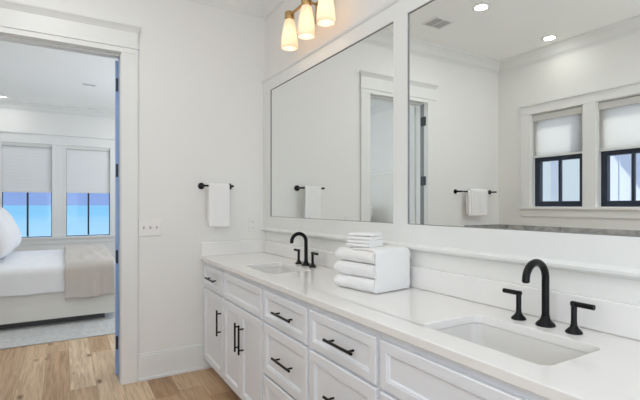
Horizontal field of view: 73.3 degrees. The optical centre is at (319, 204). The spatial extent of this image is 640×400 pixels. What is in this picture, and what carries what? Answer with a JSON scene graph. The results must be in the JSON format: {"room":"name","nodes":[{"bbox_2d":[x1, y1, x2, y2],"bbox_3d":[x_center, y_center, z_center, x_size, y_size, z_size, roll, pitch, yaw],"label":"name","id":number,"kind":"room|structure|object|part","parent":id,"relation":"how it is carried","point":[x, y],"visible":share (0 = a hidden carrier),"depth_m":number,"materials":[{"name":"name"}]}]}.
{"room":"bathroom","nodes":[
{"label":"bathroom","id":0,"kind":"room"},
{"bbox_2d":[0,109,114,260],"bbox_3d":[-4.228,-0.213,7.928,4.370,3.040,0.150,0,0,-31],"label":"wall","id":1,"kind":"structure","parent":0,"point":[15,120],"depth_m":7.58,"materials":[{"name":"white paint"}]},
{"bbox_2d":[2,192,51,237],"bbox_3d":[-5.051,-0.223,7.433,0.710,1.570,0.040,0,0,-31],"label":"window","id":2,"kind":"structure","parent":1,"relation":"in","point":[2,192],"depth_m":7.43,"materials":[{"name":"paint"}]},
{"bbox_2d":[2,145,51,192],"bbox_3d":[-5.029,-0.612,7.397,0.702,0.788,0.044,0,0,-31],"label":"window shade","id":3,"kind":"object","parent":1,"relation":"attached to","point":[24,168],"visible":1,"depth_m":7.38,"materials":[{"name":"white fabric"}]},
{"bbox_3d":[-5.029,-1.000,7.397,0.702,0.012,0.044,0,0,-31],"label":"head rail","id":4,"kind":"part","parent":3,"relation":"part of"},
{"bbox_3d":[-5.029,-0.228,7.397,0.702,0.020,0.028,0,0,-31],"label":"rail","id":5,"kind":"part","parent":3,"relation":"part of","materials":[{"name":"paint"}]},
{"bbox_2d":[0,130,114,236],"bbox_3d":[-4.608,-0.347,7.588,1.910,1.811,0.045,0,0,-31],"label":"trim","id":6,"kind":"structure","parent":1,"relation":"attached to","point":[59,142],"depth_m":7.60,"materials":[{"name":"paint"}]},
{"bbox_2d":[0,100,114,118],"bbox_3d":[-2.831,-1.672,5.577,4.370,0.122,5.318,0,0,-31],"label":"trim","id":7,"kind":"structure","parent":1,"relation":"attached to","point":[4,104],"depth_m":7.54,"materials":[{"name":"paint"}]},
{"bbox_2d":[19,235,114,244],"bbox_3d":[-4.617,0.621,7.603,1.890,0.123,0.110,0,0,-31],"label":"window sill","id":8,"kind":"structure","parent":1,"relation":"attached to","point":[91,238],"depth_m":7.64,"materials":[{"name":"paint"}]},
{"bbox_2d":[66,149,109,235],"bbox_3d":[-4.256,-0.223,7.905,0.700,1.570,0.040,0,0,-31],"label":"window","id":9,"kind":"structure","parent":1,"relation":"in","point":[66,149],"depth_m":7.83,"materials":[{"name":"paint"}]},
{"bbox_2d":[67,149,109,192],"bbox_3d":[-4.234,-0.612,7.869,0.692,0.788,0.044,0,0,-31],"label":"window shade","id":10,"kind":"object","parent":9,"relation":"attached to","point":[88,171],"visible":1,"depth_m":7.86,"materials":[{"name":"white fabric"}]},
{"bbox_3d":[-4.234,-0.228,7.869,0.692,0.020,0.028,0,0,-31],"label":"rail","id":11,"kind":"part","parent":10,"relation":"part of","materials":[{"name":"paint"}]},
{"bbox_3d":[-4.234,-1.000,7.869,0.692,0.012,0.044,0,0,-31],"label":"head rail","id":12,"kind":"part","parent":10,"relation":"part of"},
{"bbox_2d":[0,41,117,110],"bbox_3d":[-1.572,-1.793,3.457,4.670,0.120,10.550,0,0,-31],"label":"ceiling","id":13,"kind":"structure","parent":0,"point":[28,73],"depth_m":5.85,"materials":[{"name":"paint"}]},
{"bbox_2d":[82,83,96,86],"bbox_3d":[-3.322,-1.728,6.198,0.180,0.009,0.090,0,0,-31],"label":"ceiling vent","id":14,"kind":"object","parent":13,"relation":"in","point":[85,84],"visible":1,"depth_m":6.19,"materials":[{"name":"paint"}]},
{"bbox_2d":[0,334,240,399],"bbox_3d":[-1.572,1.367,3.457,4.670,0.120,10.550,0,0,-31],"label":"floor","id":15,"kind":"structure","parent":0,"point":[83,368],"depth_m":3.24,"materials":[{"name":"brown wood"}]},
{"bbox_2d":[0,312,114,349],"bbox_3d":[-3.112,1.301,5.776,3.850,0.012,3.490,0,0,-31],"label":"area rug","id":16,"kind":"object","parent":15,"relation":"on","point":[70,330],"visible":0.08,"depth_m":4.37,"materials":[{"name":"white carpet"}]},
{"bbox_2d":[0,292,114,329],"bbox_3d":[-3.792,0.371,5.180,2.268,1.848,2.060,0,0,-31],"label":"bed","id":17,"kind":"object","parent":16,"relation":"on","point":[45,308],"visible":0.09,"depth_m":4.60,"materials":[{"name":"fabric"}]},
{"bbox_2d":[0,249,114,296],"bbox_3d":[-3.716,0.774,5.225,2.060,0.354,2.016,0,0,-31],"label":"duvet","id":18,"kind":"object","parent":17,"relation":"on","point":[22,273],"visible":0.67,"depth_m":4.56,"materials":[{"name":"white fabric"}]},
{"bbox_2d":[0,213,14,258],"bbox_3d":[-3.674,0.307,4.773,0.476,0.595,0.692,0,0,-33],"label":"pillow","id":19,"kind":"object","parent":18,"relation":"on","point":[7,237],"visible":1,"depth_m":4.67,"materials":[{"name":"fabric"}]},
{"bbox_2d":[0,207,20,248],"bbox_3d":[-4.081,0.307,5.462,0.490,0.598,0.692,0,0,-25],"label":"pillow","id":20,"kind":"object","parent":18,"relation":"on","point":[4,212],"visible":0.35,"depth_m":5.40,"materials":[{"name":"fabric"}]},
{"bbox_2d":[64,245,114,299],"bbox_3d":[-3.052,0.785,5.617,0.491,0.470,2.112,0,0,-31],"label":"throw blanket","id":21,"kind":"object","parent":18,"relation":"on","point":[89,269],"visible":1,"depth_m":4.77,"materials":[{"name":"beige fabric"}]},
{"bbox_2d":[204,261,224,378],"bbox_3d":[-0.593,0.872,3.350,0.580,0.870,0.514,0,0,-31],"label":"vanity cabinet","id":22,"kind":"object","parent":15,"relation":"on","point":[213,275],"visible":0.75,"depth_m":3.19,"materials":[{"name":"paint"}]},
{"bbox_3d":[-0.797,0.555,3.213,0.017,0.168,0.462,0,0,-31],"label":"drawer","id":23,"kind":"part","parent":22,"relation":"part of","materials":[{"name":"paint"}]},
{"bbox_3d":[-0.714,0.829,3.022,0.037,0.180,0.012,0,0,-31],"label":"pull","id":24,"kind":"part","parent":22,"relation":"part of","materials":[{"name":"black metal"}]},
{"bbox_2d":[201,240,639,399],"bbox_3d":[0.171,0.370,2.092,0.560,0.135,3.462,0,0,-31],"label":"countertop","id":25,"kind":"structure","parent":22,"relation":"on","point":[434,300],"depth_m":1.51,"materials":[{"name":"white stone"}]},
{"bbox_2d":[256,267,298,273],"bbox_3d":[-0.284,0.504,2.792,0.324,0.132,0.484,0,0,-31],"label":"undermount sink","id":26,"kind":"object","parent":25,"relation":"in","point":[271,270],"visible":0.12,"depth_m":3.01,"materials":[{"name":"white ceramic"}]},
{"bbox_2d":[290,232,317,267],"bbox_3d":[-0.133,0.293,2.877,0.151,0.228,0.316,0,0,-31],"label":"faucet","id":27,"kind":"object","parent":25,"relation":"on","point":[305,263],"visible":1,"depth_m":2.88,"materials":[{"name":"black metal"}]},
{"bbox_3d":[-0.147,0.357,2.981,0.050,0.100,0.050,0,0,-31],"label":"handle","id":28,"kind":"part","parent":27,"relation":"part of","materials":[{"name":"black metal"}]},
{"bbox_3d":[-0.141,0.283,2.872,0.132,0.208,0.024,0,0,-31],"label":"spout","id":29,"kind":"part","parent":27,"relation":"part of","materials":[{"name":"black metal"}]},
{"bbox_3d":[-0.048,0.357,2.814,0.050,0.100,0.050,0,0,-31],"label":"handle","id":30,"kind":"part","parent":27,"relation":"part of","materials":[{"name":"black metal"}]},
{"bbox_2d":[334,273,409,293],"bbox_3d":[0.258,0.374,2.138,0.277,0.066,0.268,0,0,-40],"label":"bath towel","id":31,"kind":"object","parent":25,"relation":"on","point":[365,284],"visible":0.48,"depth_m":2.04,"materials":[{"name":"white fabric"}]},
{"bbox_2d":[334,260,374,278],"bbox_3d":[0.255,0.308,2.135,0.271,0.065,0.268,0,0,-41],"label":"bath towel","id":32,"kind":"object","parent":31,"relation":"on","point":[367,270],"visible":0.56,"depth_m":2.04,"materials":[{"name":"white fabric"}]},
{"bbox_2d":[335,245,410,293],"bbox_3d":[0.264,0.303,2.132,0.271,0.201,0.282,0,0,-38],"label":"bath towel","id":33,"kind":"object","parent":32,"relation":"on","point":[392,262],"visible":0.92,"depth_m":2.02,"materials":[{"name":"white fabric"}]},
{"bbox_2d":[346,243,382,247],"bbox_3d":[0.220,0.196,2.130,0.138,0.017,0.135,0,0,35],"label":"folded washcloth","id":34,"kind":"object","parent":33,"relation":"on","point":[347,244],"visible":0.79,"depth_m":2.08,"materials":[{"name":"white fabric"}]},
{"bbox_2d":[347,239,382,243],"bbox_3d":[0.221,0.179,2.130,0.134,0.018,0.129,0,0,38],"label":"folded washcloth","id":35,"kind":"object","parent":34,"relation":"on","point":[350,240],"visible":0.81,"depth_m":2.08,"materials":[{"name":"white fabric"}]},
{"bbox_2d":[348,236,382,240],"bbox_3d":[0.224,0.162,2.131,0.131,0.018,0.133,0,0,33],"label":"folded washcloth","id":36,"kind":"object","parent":35,"relation":"on","point":[349,237],"visible":0.79,"depth_m":2.09,"materials":[{"name":"white fabric"}]},
{"bbox_2d":[348,232,382,236],"bbox_3d":[0.226,0.144,2.132,0.128,0.017,0.127,0,0,36],"label":"folded washcloth","id":37,"kind":"object","parent":36,"relation":"on","point":[366,234],"visible":1,"depth_m":2.10,"materials":[{"name":"white fabric"}]},
{"bbox_2d":[437,323,587,365],"bbox_3d":[0.576,0.504,1.345,0.324,0.132,0.484,0,0,-31],"label":"undermount sink","id":38,"kind":"object","parent":25,"relation":"in","point":[533,350],"visible":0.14,"depth_m":1.47,"materials":[{"name":"white ceramic"}]},
{"bbox_2d":[502,259,595,334],"bbox_3d":[0.725,0.293,1.433,0.151,0.228,0.316,0,0,-31],"label":"faucet","id":39,"kind":"object","parent":25,"relation":"on","point":[545,321],"visible":1,"depth_m":1.44,"materials":[{"name":"black metal"}]},
{"bbox_3d":[0.697,0.315,1.560,0.017,0.016,0.069,0,0,-31],"label":"lever","id":40,"kind":"part","parent":39,"relation":"part of","materials":[{"name":"black metal"}]},
{"bbox_3d":[0.710,0.357,1.538,0.050,0.100,0.050,0,0,-31],"label":"handle","id":41,"kind":"part","parent":39,"relation":"part of","materials":[{"name":"black metal"}]},
{"bbox_3d":[0.717,0.283,1.429,0.132,0.208,0.024,0,0,-31],"label":"spout","id":42,"kind":"part","parent":39,"relation":"part of","materials":[{"name":"black metal"}]},
{"bbox_3d":[0.809,0.357,1.371,0.050,0.100,0.050,0,0,-31],"label":"handle","id":43,"kind":"part","parent":39,"relation":"part of","materials":[{"name":"black metal"}]},
{"bbox_3d":[0.823,0.315,1.348,0.017,0.016,0.069,0,0,-31],"label":"lever","id":44,"kind":"part","parent":39,"relation":"part of","materials":[{"name":"black metal"}]},
{"bbox_2d":[223,270,264,399],"bbox_3d":[-0.284,0.872,2.830,0.580,0.870,0.692,0,0,-31],"label":"vanity cabinet","id":45,"kind":"object","parent":15,"relation":"on","point":[243,320],"visible":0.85,"depth_m":2.66,"materials":[{"name":"paint"}]},
{"bbox_3d":[-0.580,0.934,2.849,0.017,0.563,0.332,0,0,-31],"label":"door","id":46,"kind":"part","parent":45,"relation":"part of","materials":[{"name":"paint"}]},
{"bbox_3d":[-0.523,0.829,2.702,0.037,0.180,0.012,0,0,-31],"label":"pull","id":47,"kind":"part","parent":45,"relation":"part of","materials":[{"name":"black metal"}]},
{"bbox_3d":[-0.488,0.829,2.643,0.037,0.180,0.012,0,0,-31],"label":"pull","id":48,"kind":"part","parent":45,"relation":"part of","materials":[{"name":"black metal"}]},
{"bbox_3d":[-0.408,0.934,2.560,0.017,0.563,0.334,0,0,-31],"label":"door","id":49,"kind":"part","parent":45,"relation":"part of","materials":[{"name":"paint"}]},
{"bbox_2d":[263,286,310,399],"bbox_3d":[0.028,0.872,2.306,0.580,0.870,0.523,0,0,-31],"label":"vanity cabinet","id":50,"kind":"object","parent":15,"relation":"on","point":[286,347],"visible":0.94,"depth_m":2.17,"materials":[{"name":"paint"}]},
{"bbox_3d":[-0.183,1.078,2.181,0.017,0.274,0.499,0,0,-31],"label":"drawer","id":51,"kind":"part","parent":50,"relation":"part of","materials":[{"name":"paint"}]},
{"bbox_3d":[-0.187,0.791,2.137,0.037,0.012,0.200,0,0,-31],"label":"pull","id":52,"kind":"part","parent":50,"relation":"part of","materials":[{"name":"black metal"}]},
{"bbox_3d":[-0.187,0.555,2.137,0.037,0.012,0.200,0,0,-31],"label":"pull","id":53,"kind":"part","parent":50,"relation":"part of","materials":[{"name":"black metal"}]},
{"bbox_3d":[-0.183,0.791,2.181,0.017,0.277,0.499,0,0,-31],"label":"drawer","id":54,"kind":"part","parent":50,"relation":"part of","materials":[{"name":"paint"}]},
{"bbox_3d":[-0.183,0.555,2.181,0.017,0.168,0.499,0,0,-31],"label":"drawer","id":55,"kind":"part","parent":50,"relation":"part of","materials":[{"name":"paint"}]},
{"bbox_2d":[309,304,381,399],"bbox_3d":[0.291,0.872,1.863,0.580,0.870,0.505,0,0,-31],"label":"vanity cabinet","id":56,"kind":"object","parent":15,"relation":"on","point":[344,353],"visible":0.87,"depth_m":1.72,"materials":[{"name":"paint"}]},
{"bbox_3d":[0.076,0.791,1.693,0.037,0.012,0.200,0,0,-31],"label":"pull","id":57,"kind":"part","parent":56,"relation":"part of","materials":[{"name":"black metal"}]},
{"bbox_3d":[0.076,0.555,1.693,0.037,0.012,0.200,0,0,-31],"label":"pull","id":58,"kind":"part","parent":56,"relation":"part of","materials":[{"name":"black metal"}]},
{"bbox_3d":[0.080,0.791,1.737,0.017,0.277,0.481,0,0,-31],"label":"drawer","id":59,"kind":"part","parent":56,"relation":"part of","materials":[{"name":"paint"}]},
{"bbox_2d":[381,333,548,399],"bbox_3d":[0.598,0.872,1.346,0.580,0.870,0.692,0,0,-31],"label":"vanity cabinet","id":60,"kind":"object","parent":15,"relation":"on","point":[409,371],"visible":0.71,"depth_m":1.31,"materials":[{"name":"paint"}]},
{"bbox_3d":[0.301,0.934,1.365,0.017,0.563,0.332,0,0,-31],"label":"door","id":61,"kind":"part","parent":60,"relation":"part of","materials":[{"name":"paint"}]},
{"bbox_2d":[15,0,264,353],"bbox_3d":[-1.437,-0.213,3.231,4.370,3.040,0.140,0,0,-31],"label":"wall","id":62,"kind":"structure","parent":0,"point":[201,67],"depth_m":3.38,"materials":[{"name":"white paint"}]},
{"bbox_2d":[0,40,117,58],"bbox_3d":[-1.875,-0.005,3.086,1.046,2.625,0.058,0,0,-31],"label":"trim","id":63,"kind":"structure","parent":62,"relation":"attached to","point":[0,40],"depth_m":3.07,"materials":[{"name":"paint"}]},
{"bbox_2d":[0,0,141,384],"bbox_3d":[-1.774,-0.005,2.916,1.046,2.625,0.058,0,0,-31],"label":"trim","id":64,"kind":"structure","parent":62,"relation":"attached to","point":[17,18],"depth_m":3.13,"materials":[{"name":"paint"}]},
{"bbox_2d":[115,61,117,374],"bbox_3d":[-1.611,0.096,3.466,0.052,2.398,0.397,0,0,-23],"label":"door","id":65,"kind":"structure","parent":62,"relation":"in","point":[116,62],"depth_m":3.29,"materials":[{"name":"paint"}]},
{"bbox_2d":[118,56,119,380],"bbox_3d":[-1.507,0.098,3.224,0.002,2.416,0.080,0,0,-31],"label":"trim","id":66,"kind":"structure","parent":62,"relation":"attached to","point":[119,56],"depth_m":3.19,"materials":[{"name":"blue paint"}]},
{"bbox_2d":[139,219,161,235],"bbox_3d":[-1.276,0.170,3.236,0.164,0.125,0.016,0,0,-31],"label":"light switch","id":67,"kind":"object","parent":62,"relation":"attached to","point":[147,227],"visible":1,"depth_m":3.24,"materials":[{"name":"white plastic"}]},
{"bbox_2d":[138,343,211,381],"bbox_3d":[-1.106,1.207,3.328,0.562,0.200,0.032,0,0,-31],"label":"baseboard","id":68,"kind":"structure","parent":62,"relation":"attached to","point":[180,360],"depth_m":3.30,"materials":[{"name":"paint"}]},
{"bbox_2d":[198,183,233,188],"bbox_3d":[-0.828,-0.152,3.456,0.280,0.052,0.094,0,0,-31],"label":"towel bar","id":69,"kind":"object","parent":62,"relation":"attached to","point":[200,185],"visible":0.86,"depth_m":3.42,"materials":[{"name":"black metal"}]},
{"bbox_3d":[-0.926,-0.152,3.398,0.052,0.052,0.094,0,0,-31],"label":"post","id":70,"kind":"part","parent":69,"relation":"part of","materials":[{"name":"black metal"}]},
{"bbox_2d":[207,183,229,226],"bbox_3d":[-0.807,0.000,3.425,0.180,0.345,0.047,0,0,-31],"label":"hand towel","id":71,"kind":"object","parent":69,"relation":"hanging from","point":[218,194],"visible":1,"depth_m":3.40,"materials":[{"name":"white fabric"}]},
{"bbox_2d":[249,217,256,231],"bbox_3d":[-0.572,0.166,3.658,0.072,0.122,0.008,0,0,-31],"label":"wall outlet","id":72,"kind":"object","parent":62,"relation":"attached to","point":[252,220],"visible":1,"depth_m":3.66,"materials":[{"name":"white plastic"}]},
{"bbox_2d":[265,0,639,304],"bbox_3d":[0.794,-0.213,1.688,0.100,3.040,4.792,0,0,-31],"label":"wall","id":73,"kind":"structure","parent":0,"point":[347,12],"depth_m":2.10,"materials":[{"name":"white paint"}]},
{"bbox_2d":[188,0,284,18],"bbox_3d":[-0.597,-1.672,0.862,3.135,0.122,4.792,0,0,-31],"label":"trim","id":74,"kind":"structure","parent":73,"relation":"attached to","point":[257,8],"depth_m":3.56,"materials":[{"name":"paint"}]},
{"bbox_2d":[281,0,335,50],"bbox_3d":[-0.059,-1.243,2.839,0.189,0.280,0.608,0,0,-31],"label":"sconce","id":75,"kind":"object","parent":73,"relation":"attached to","point":[324,9],"visible":1,"depth_m":2.79,"materials":[{"name":"white glass"}]},
{"bbox_2d":[285,10,293,19],"bbox_3d":[-0.215,-1.329,3.032,0.068,0.057,0.068,0,0,-31],"label":"socket","id":76,"kind":"object","parent":75,"relation":"attached to","point":[289,15],"depth_m":3.00,"materials":[{"name":"gold metal"}]},
{"bbox_3d":[-0.215,-1.203,3.032,0.118,0.200,0.118,0,0,-31],"label":"lamp shade","id":77,"kind":"part","parent":75,"relation":"part of","materials":[{"name":"white glass"}]},
{"bbox_3d":[-0.089,-1.203,2.820,0.118,0.200,0.118,0,0,-31],"label":"lamp shade","id":78,"kind":"part","parent":75,"relation":"part of","materials":[{"name":"white glass"}]},
{"bbox_2d":[301,0,311,5],"bbox_3d":[-0.089,-1.329,2.820,0.068,0.057,0.068,0,0,-31],"label":"socket","id":79,"kind":"object","parent":75,"relation":"attached to","point":[303,2],"depth_m":2.79,"materials":[{"name":"gold metal"}]},
{"bbox_3d":[0.013,-1.308,2.881,0.021,0.150,0.150,0,0,-31],"label":"plate","id":80,"kind":"part","parent":75,"relation":"part of","materials":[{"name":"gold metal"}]},
{"bbox_3d":[0.035,-1.203,2.610,0.118,0.200,0.118,0,0,-31],"label":"lamp shade","id":81,"kind":"part","parent":75,"relation":"part of","materials":[{"name":"white glass"}]},
{"bbox_2d":[262,0,639,279],"bbox_3d":[0.402,-0.420,2.214,0.035,1.294,3.486,0,0,-31],"label":"vanity mirror","id":82,"kind":"object","parent":73,"relation":"attached to","point":[506,131],"visible":0.98,"depth_m":1.82,"materials":[{"name":"paint"}]},
{"bbox_3d":[-0.006,-0.432,2.925,0.008,1.057,1.565,0,0,-31],"label":"glass","id":83,"kind":"part","parent":82,"relation":"part of","materials":[{"name":"white mirror"}]},
{"bbox_3d":[0.847,-0.432,1.489,0.008,1.057,1.565,0,0,-31],"label":"glass","id":84,"kind":"part","parent":82,"relation":"part of","materials":[{"name":"white mirror"}]},
{"bbox_2d":[264,240,639,340],"bbox_3d":[0.408,0.355,2.221,0.020,0.104,3.442,0,0,-31],"label":"backsplash","id":85,"kind":"structure","parent":73,"relation":"attached to","point":[621,319],"depth_m":1.65,"materials":[{"name":"white stone"}]},
{"label":"outside","id":86,"kind":"structure","parent":0,"visible":0},
{"bbox_2d":[3,205,108,236],"bbox_3d":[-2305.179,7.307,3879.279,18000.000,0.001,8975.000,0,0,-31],"label":"ocean","id":87,"kind":"object","parent":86,"point":[39,215],"depth_m":216.83,"materials":[{"name":"blue liquid"}]}
]}

